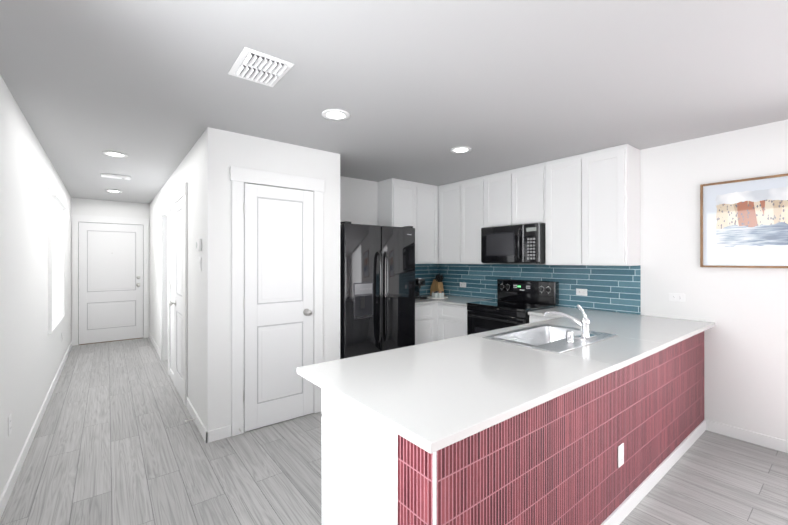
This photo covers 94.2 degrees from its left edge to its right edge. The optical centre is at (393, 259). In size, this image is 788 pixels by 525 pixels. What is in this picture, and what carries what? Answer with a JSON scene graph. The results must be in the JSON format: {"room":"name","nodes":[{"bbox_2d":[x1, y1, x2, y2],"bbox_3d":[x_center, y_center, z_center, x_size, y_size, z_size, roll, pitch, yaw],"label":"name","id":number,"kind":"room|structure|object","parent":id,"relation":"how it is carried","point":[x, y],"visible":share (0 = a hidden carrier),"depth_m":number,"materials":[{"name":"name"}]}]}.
{"room":"kitchen","nodes":[
{"label":"kitchen","id":0,"kind":"room"},
{"bbox_2d":[0,75,70,496],"bbox_3d":[-1.946,0.190,1.625,0.120,2.440,11.340,0,0,-38],"label":"wall","id":1,"kind":"structure","parent":0,"point":[32,352],"depth_m":2.60,"materials":[{"name":"white paint"}]},
{"bbox_2d":[8,413,11,435],"bbox_3d":[-2.332,1.000,2.223,0.007,0.114,0.070,0,0,-38],"label":"outlet","id":2,"kind":"object","parent":1,"relation":"attached to","point":[9,424],"depth_m":2.22,"materials":[{"name":"white plastic"}]},
{"bbox_2d":[0,340,71,518],"bbox_3d":[-1.891,1.366,1.667,0.018,0.088,11.100,0,0,-38],"label":"baseboard","id":3,"kind":"structure","parent":1,"relation":"attached to","point":[7,491],"depth_m":2.66,"materials":[{"name":"white paint"}]},
{"bbox_2d":[48,187,67,333],"bbox_3d":[-3.843,0.009,4.197,0.060,1.465,1.370,0,0,-38],"label":"blinds","id":4,"kind":"object","parent":1,"relation":"attached to","point":[57,205],"visible":1,"depth_m":4.04,"materials":[{"name":"white"}]},
{"bbox_2d":[71,198,149,344],"bbox_3d":[-4.459,0.194,6.782,2.280,2.440,0.120,0,0,-38],"label":"wall","id":5,"kind":"structure","parent":0,"point":[81,206],"depth_m":6.35,"materials":[{"name":"white paint"}]},
{"bbox_2d":[71,214,148,345],"bbox_3d":[-4.871,0.331,6.327,1.071,2.165,0.085,0,0,-38],"label":"front door","id":6,"kind":"structure","parent":5,"relation":"in","point":[110,281],"depth_m":6.33,"materials":[{"name":"white paint"}]},
{"bbox_2d":[150,133,203,423],"bbox_3d":[-2.946,0.192,4.849,0.120,2.440,4.790,0,0,-38],"label":"wall","id":7,"kind":"structure","parent":0,"point":[190,169],"depth_m":3.41,"materials":[{"name":"white paint"}]},
{"bbox_2d":[149,332,159,356],"bbox_3d":[-3.901,1.369,5.962,0.013,0.088,1.858,0,0,-38],"label":"baseboard","id":8,"kind":"structure","parent":7,"relation":"attached to","point":[156,347],"depth_m":5.90,"materials":[{"name":"white paint"}]},
{"bbox_2d":[160,198,170,374],"bbox_3d":[-2.698,0.330,5.112,0.885,2.165,0.964,0,0,-38],"label":"hall door","id":9,"kind":"structure","parent":7,"relation":"in","point":[165,206],"depth_m":5.15,"materials":[{"name":"white paint"}]},
{"bbox_2d":[169,182,187,405],"bbox_3d":[-2.273,0.331,3.820,0.085,2.160,0.816,0,0,-38],"label":"closet door","id":10,"kind":"structure","parent":7,"relation":"in","point":[180,296],"depth_m":3.77,"materials":[{"name":"white paint"}]},
{"bbox_2d":[196,239,201,250],"bbox_3d":[-1.620,-0.124,3.036,0.024,0.100,0.120,0,0,-38],"label":"thermostat","id":11,"kind":"object","parent":7,"relation":"attached to","point":[198,244],"visible":1,"depth_m":3.00,"materials":[{"name":"white plastic"}]},
{"bbox_2d":[186,397,213,442],"bbox_3d":[-1.712,1.367,3.175,0.060,0.088,0.901,0,0,-38],"label":"baseboard","id":12,"kind":"structure","parent":7,"relation":"attached to","point":[208,436],"depth_m":3.01,"materials":[{"name":"white paint"}]},
{"bbox_2d":[204,127,339,435],"bbox_3d":[-1.019,0.191,3.240,1.170,2.440,0.120,0,0,-38],"label":"wall","id":13,"kind":"structure","parent":0,"point":[224,150],"depth_m":2.92,"materials":[{"name":"white paint"}]},
{"bbox_2d":[230,166,323,435],"bbox_3d":[-0.962,0.331,3.151,0.826,2.160,0.085,0,0,-38],"label":"pantry door","id":14,"kind":"structure","parent":13,"relation":"in","point":[277,285],"depth_m":3.14,"materials":[{"name":"white paint"}]},
{"bbox_2d":[340,176,377,224],"bbox_3d":[-0.262,0.192,4.861,2.260,2.440,0.120,0,0,-38],"label":"wall","id":15,"kind":"structure","parent":0,"point":[358,201],"depth_m":4.64,"materials":[{"name":"white paint"}]},
{"bbox_2d":[378,178,413,227],"bbox_3d":[0.066,-0.487,4.832,0.462,1.078,0.328,0,0,-38],"label":"upper cabinet","id":16,"kind":"object","parent":15,"relation":"attached to","point":[395,196],"depth_m":4.68,"materials":[{"name":"white paint"}]},
{"bbox_2d":[414,182,437,263],"bbox_3d":[0.359,-0.487,5.015,0.472,1.078,0.401,0,0,-38],"label":"upper cabinet","id":17,"kind":"object","parent":15,"relation":"attached to","point":[425,195],"depth_m":4.93,"materials":[{"name":"white paint"}]},
{"bbox_2d":[415,264,437,295],"bbox_3d":[0.195,0.282,5.136,1.181,0.459,0.007,0,0,-38],"label":"backsplash","id":18,"kind":"structure","parent":15,"relation":"attached to","point":[428,273],"depth_m":5.35,"materials":[{"name":"tile"}]},
{"bbox_2d":[0,337,787,524],"bbox_3d":[-0.170,1.461,3.014,4.630,0.100,11.340,0,0,-38],"label":"floor","id":19,"kind":"structure","parent":0,"point":[118,440],"depth_m":2.46,"materials":[{"name":"grey wood"}]},
{"bbox_2d":[340,221,414,358],"bbox_3d":[-0.345,0.517,4.118,0.910,1.790,0.866,0,0,-38],"label":"fridge","id":20,"kind":"object","parent":19,"relation":"on","point":[377,288],"visible":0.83,"depth_m":3.76,"materials":[{"name":"black metal"}]},
{"bbox_2d":[415,303,438,344],"bbox_3d":[0.155,0.978,4.710,0.564,0.868,0.628,0,0,-38],"label":"base cabinet","id":21,"kind":"object","parent":19,"relation":"on","point":[436,321],"depth_m":4.52,"materials":[{"name":"white paint"}]},
{"bbox_2d":[439,303,467,339],"bbox_3d":[0.965,0.978,4.613,0.627,0.868,0.461,0,0,-38],"label":"base cabinet","id":22,"kind":"object","parent":19,"relation":"on","point":[452,318],"depth_m":4.45,"materials":[{"name":"white paint"}]},
{"bbox_2d":[415,295,460,304],"bbox_3d":[0.408,0.527,4.881,1.173,0.030,0.670,0,0,-38],"label":"countertop","id":23,"kind":"structure","parent":22,"relation":"on","point":[425,301],"depth_m":4.62,"materials":[{"name":"white stone"}]},
{"bbox_2d":[415,278,426,299],"bbox_3d":[0.306,0.375,4.823,0.130,0.272,0.240,0,0,-38],"label":"coffee maker","id":24,"kind":"object","parent":23,"relation":"on","point":[419,282],"visible":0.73,"depth_m":4.75,"materials":[{"name":"black"}]},
{"bbox_2d":[430,273,444,295],"bbox_3d":[0.628,0.352,5.265,0.100,0.320,0.200,0,0,-38],"label":"knife block","id":25,"kind":"object","parent":23,"relation":"on","point":[437,284],"visible":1,"depth_m":5.23,"materials":[{"name":"brown wood"}]},
{"bbox_2d":[427,291,447,298],"bbox_3d":[0.583,0.466,4.900,0.276,0.090,0.276,0,0,-38],"label":"tray","id":26,"kind":"object","parent":23,"relation":"on","point":[437,295],"visible":1,"depth_m":4.83,"materials":[{"name":"white ceramic"}]},
{"bbox_2d":[441,296,490,306],"bbox_3d":[0.961,0.527,4.603,0.646,0.030,0.450,0,0,-38],"label":"countertop","id":27,"kind":"structure","parent":22,"relation":"on","point":[463,301],"depth_m":4.62,"materials":[{"name":"white stone"}]},
{"bbox_2d":[467,279,558,334],"bbox_3d":[1.305,0.824,4.097,0.708,1.175,0.754,0,0,-38],"label":"stove","id":28,"kind":"object","parent":19,"relation":"on","point":[497,313],"visible":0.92,"depth_m":4.05,"materials":[{"name":"black metal"}]},
{"bbox_2d":[321,331,705,524],"bbox_3d":[1.122,0.976,2.382,3.132,0.869,0.780,0,0,-38],"label":"base cabinet","id":29,"kind":"object","parent":19,"relation":"on","point":[612,448],"visible":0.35,"depth_m":1.58,"materials":[{"name":"tile"}]},
{"bbox_2d":[297,310,714,453],"bbox_3d":[1.083,0.525,2.367,3.212,0.030,0.920,0,0,-38],"label":"countertop","id":30,"kind":"structure","parent":29,"relation":"on","point":[431,397],"depth_m":1.63,"materials":[{"name":"white stone"}]},
{"bbox_2d":[482,324,617,353],"bbox_3d":[1.043,0.603,2.431,0.776,0.200,0.520,0,0,-38],"label":"sink","id":31,"kind":"object","parent":30,"relation":"in","point":[549,338],"visible":0.48,"depth_m":2.54,"materials":[{"name":"silver metal"}]},
{"bbox_2d":[565,331,573,341],"bbox_3d":[1.088,0.470,2.266,0.048,0.063,0.048,0,0,-38],"label":"soap dispenser","id":32,"kind":"object","parent":31,"relation":"on","point":[569,336],"visible":1,"depth_m":2.25,"materials":[{"name":"silver metal"}]},
{"bbox_2d":[544,304,595,340],"bbox_3d":[1.153,0.392,2.446,0.200,0.221,0.299,0,0,-38],"label":"faucet","id":33,"kind":"object","parent":31,"relation":"on","point":[584,323],"visible":1,"depth_m":2.34,"materials":[{"name":"silver metal"}]},
{"bbox_2d":[529,315,554,322],"bbox_3d":[1.708,0.977,3.664,0.627,0.868,0.408,0,0,-38],"label":"base cabinet","id":34,"kind":"object","parent":19,"relation":"on","point":[532,318],"depth_m":3.57,"materials":[{"name":"white paint"}]},
{"bbox_2d":[528,307,592,316],"bbox_3d":[1.683,0.526,3.669,0.662,0.030,0.370,0,0,-38],"label":"countertop","id":35,"kind":"structure","parent":34,"relation":"on","point":[566,310],"depth_m":3.70,"materials":[{"name":"white stone"}]},
{"bbox_2d":[586,311,668,322],"bbox_3d":[2.046,0.526,3.205,0.662,0.030,0.450,0,0,-38],"label":"countertop","id":36,"kind":"structure","parent":34,"relation":"on","point":[621,317],"depth_m":3.25,"materials":[{"name":"white stone"}]},
{"bbox_2d":[0,0,787,203],"bbox_3d":[-0.170,-1.079,3.016,4.630,0.100,11.340,0,0,-38],"label":"ceiling","id":37,"kind":"structure","parent":0,"point":[416,90],"depth_m":2.09,"materials":[{"name":"grey paint"}]},
{"bbox_2d":[105,190,121,192],"bbox_3d":[-4.167,-1.022,5.436,0.196,0.006,0.196,0,0,-38],"label":"recessed light","id":38,"kind":"object","parent":37,"relation":"in","point":[116,191],"visible":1,"depth_m":5.45,"materials":[{"name":"white plastic"}]},
{"bbox_2d":[103,151,127,157],"bbox_3d":[-2.702,-1.024,3.549,0.196,0.006,0.196,0,0,-38],"label":"recessed light","id":39,"kind":"object","parent":37,"relation":"in","point":[115,154],"visible":0.98,"depth_m":3.54,"materials":[{"name":"white plastic"}]},
{"bbox_2d":[101,173,130,179],"bbox_3d":[-3.377,-1.011,4.448,0.285,0.031,0.110,0,0,-38],"label":"air vent","id":40,"kind":"object","parent":37,"relation":"attached to","point":[116,176],"visible":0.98,"depth_m":4.43,"materials":[{"name":"white"}]},
{"bbox_2d":[228,47,293,86],"bbox_3d":[-0.718,-1.019,1.964,0.250,0.018,0.320,0,0,-38],"label":"ceiling vent","id":41,"kind":"object","parent":37,"relation":"in","point":[249,64],"visible":1,"depth_m":1.94,"materials":[{"name":"white metal"}]},
{"bbox_2d":[322,109,349,120],"bbox_3d":[-0.411,-1.024,2.586,0.196,0.006,0.196,0,0,-38],"label":"recessed light","id":42,"kind":"object","parent":37,"relation":"in","point":[335,114],"visible":0.98,"depth_m":2.58,"materials":[{"name":"white plastic"}]},
{"bbox_2d":[450,146,471,152],"bbox_3d":[0.622,-1.024,3.408,0.196,0.006,0.196,0,0,-38],"label":"recessed light","id":43,"kind":"object","parent":37,"relation":"in","point":[462,149],"visible":0.98,"depth_m":3.39,"materials":[{"name":"white plastic"}]},
{"bbox_2d":[481,119,787,440],"bbox_3d":[2.869,0.191,2.791,0.120,2.440,7.240,0,0,-38],"label":"wall","id":44,"kind":"structure","parent":0,"point":[745,310],"depth_m":2.97,"materials":[{"name":"white paint"}]},
{"bbox_2d":[438,181,461,263],"bbox_3d":[0.849,-0.487,4.955,0.390,1.078,0.481,0,0,-38],"label":"upper cabinet","id":45,"kind":"object","parent":44,"relation":"attached to","point":[449,195],"depth_m":4.88,"materials":[{"name":"white paint"}]},
{"bbox_2d":[462,175,499,263],"bbox_3d":[1.103,-0.487,4.682,0.327,1.078,0.509,0,0,-38],"label":"upper cabinet","id":46,"kind":"object","parent":44,"relation":"attached to","point":[475,191],"depth_m":4.56,"materials":[{"name":"white paint"}]},
{"bbox_2d":[490,171,505,226],"bbox_3d":[1.356,-0.707,4.360,0.327,0.638,0.448,0,0,-38],"label":"upper cabinet","id":47,"kind":"object","parent":44,"relation":"attached to","point":[497,181],"depth_m":4.28,"materials":[{"name":"white paint"}]},
{"bbox_2d":[506,162,545,225],"bbox_3d":[1.557,-0.707,4.102,0.327,0.638,0.455,0,0,-38],"label":"upper cabinet","id":48,"kind":"object","parent":44,"relation":"attached to","point":[525,186],"depth_m":3.99,"materials":[{"name":"white paint"}]},
{"bbox_2d":[481,223,544,263],"bbox_3d":[1.414,-0.173,4.183,0.452,0.426,0.754,0,0,-38],"label":"microwave","id":49,"kind":"object","parent":48,"relation":"attached to","point":[518,244],"visible":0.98,"depth_m":4.00,"materials":[{"name":"black metal"}]},
{"bbox_2d":[438,264,640,314],"bbox_3d":[1.480,0.281,4.454,0.015,0.459,2.648,0,0,-38],"label":"backsplash","id":50,"kind":"structure","parent":44,"relation":"attached to","point":[605,288],"depth_m":3.94,"materials":[{"name":"tile"}]},
{"bbox_2d":[545,156,573,264],"bbox_3d":[1.814,-0.488,3.774,0.327,1.078,0.514,0,0,-38],"label":"upper cabinet","id":51,"kind":"object","parent":44,"relation":"attached to","point":[559,226],"depth_m":3.69,"materials":[{"name":"white paint"}]},
{"bbox_2d":[574,144,639,265],"bbox_3d":[2.033,-0.488,3.494,0.327,1.078,0.446,0,0,-38],"label":"upper cabinet","id":52,"kind":"object","parent":44,"relation":"attached to","point":[584,208],"depth_m":3.36,"materials":[{"name":"white paint"}]},
{"bbox_2d":[669,293,684,301],"bbox_3d":[2.471,0.327,3.195,0.007,0.070,0.114,0,0,-38],"label":"outlet","id":53,"kind":"object","parent":44,"relation":"attached to","point":[678,297],"visible":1,"depth_m":3.19,"materials":[{"name":"white plastic"}]},
{"bbox_2d":[700,173,787,267],"bbox_3d":[2.749,-0.284,2.824,0.026,0.690,0.600,0,0,-38],"label":"picture frame","id":54,"kind":"object","parent":44,"relation":"attached to","point":[743,223],"visible":0.98,"depth_m":2.85,"materials":[{"name":"brown wood"}]},
{"bbox_2d":[706,420,787,452],"bbox_3d":[3.775,1.366,1.527,0.013,0.088,3.834,0,0,-38],"label":"baseboard","id":55,"kind":"structure","parent":44,"relation":"attached to","point":[774,443],"depth_m":2.83,"materials":[{"name":"white paint"}]}
]}

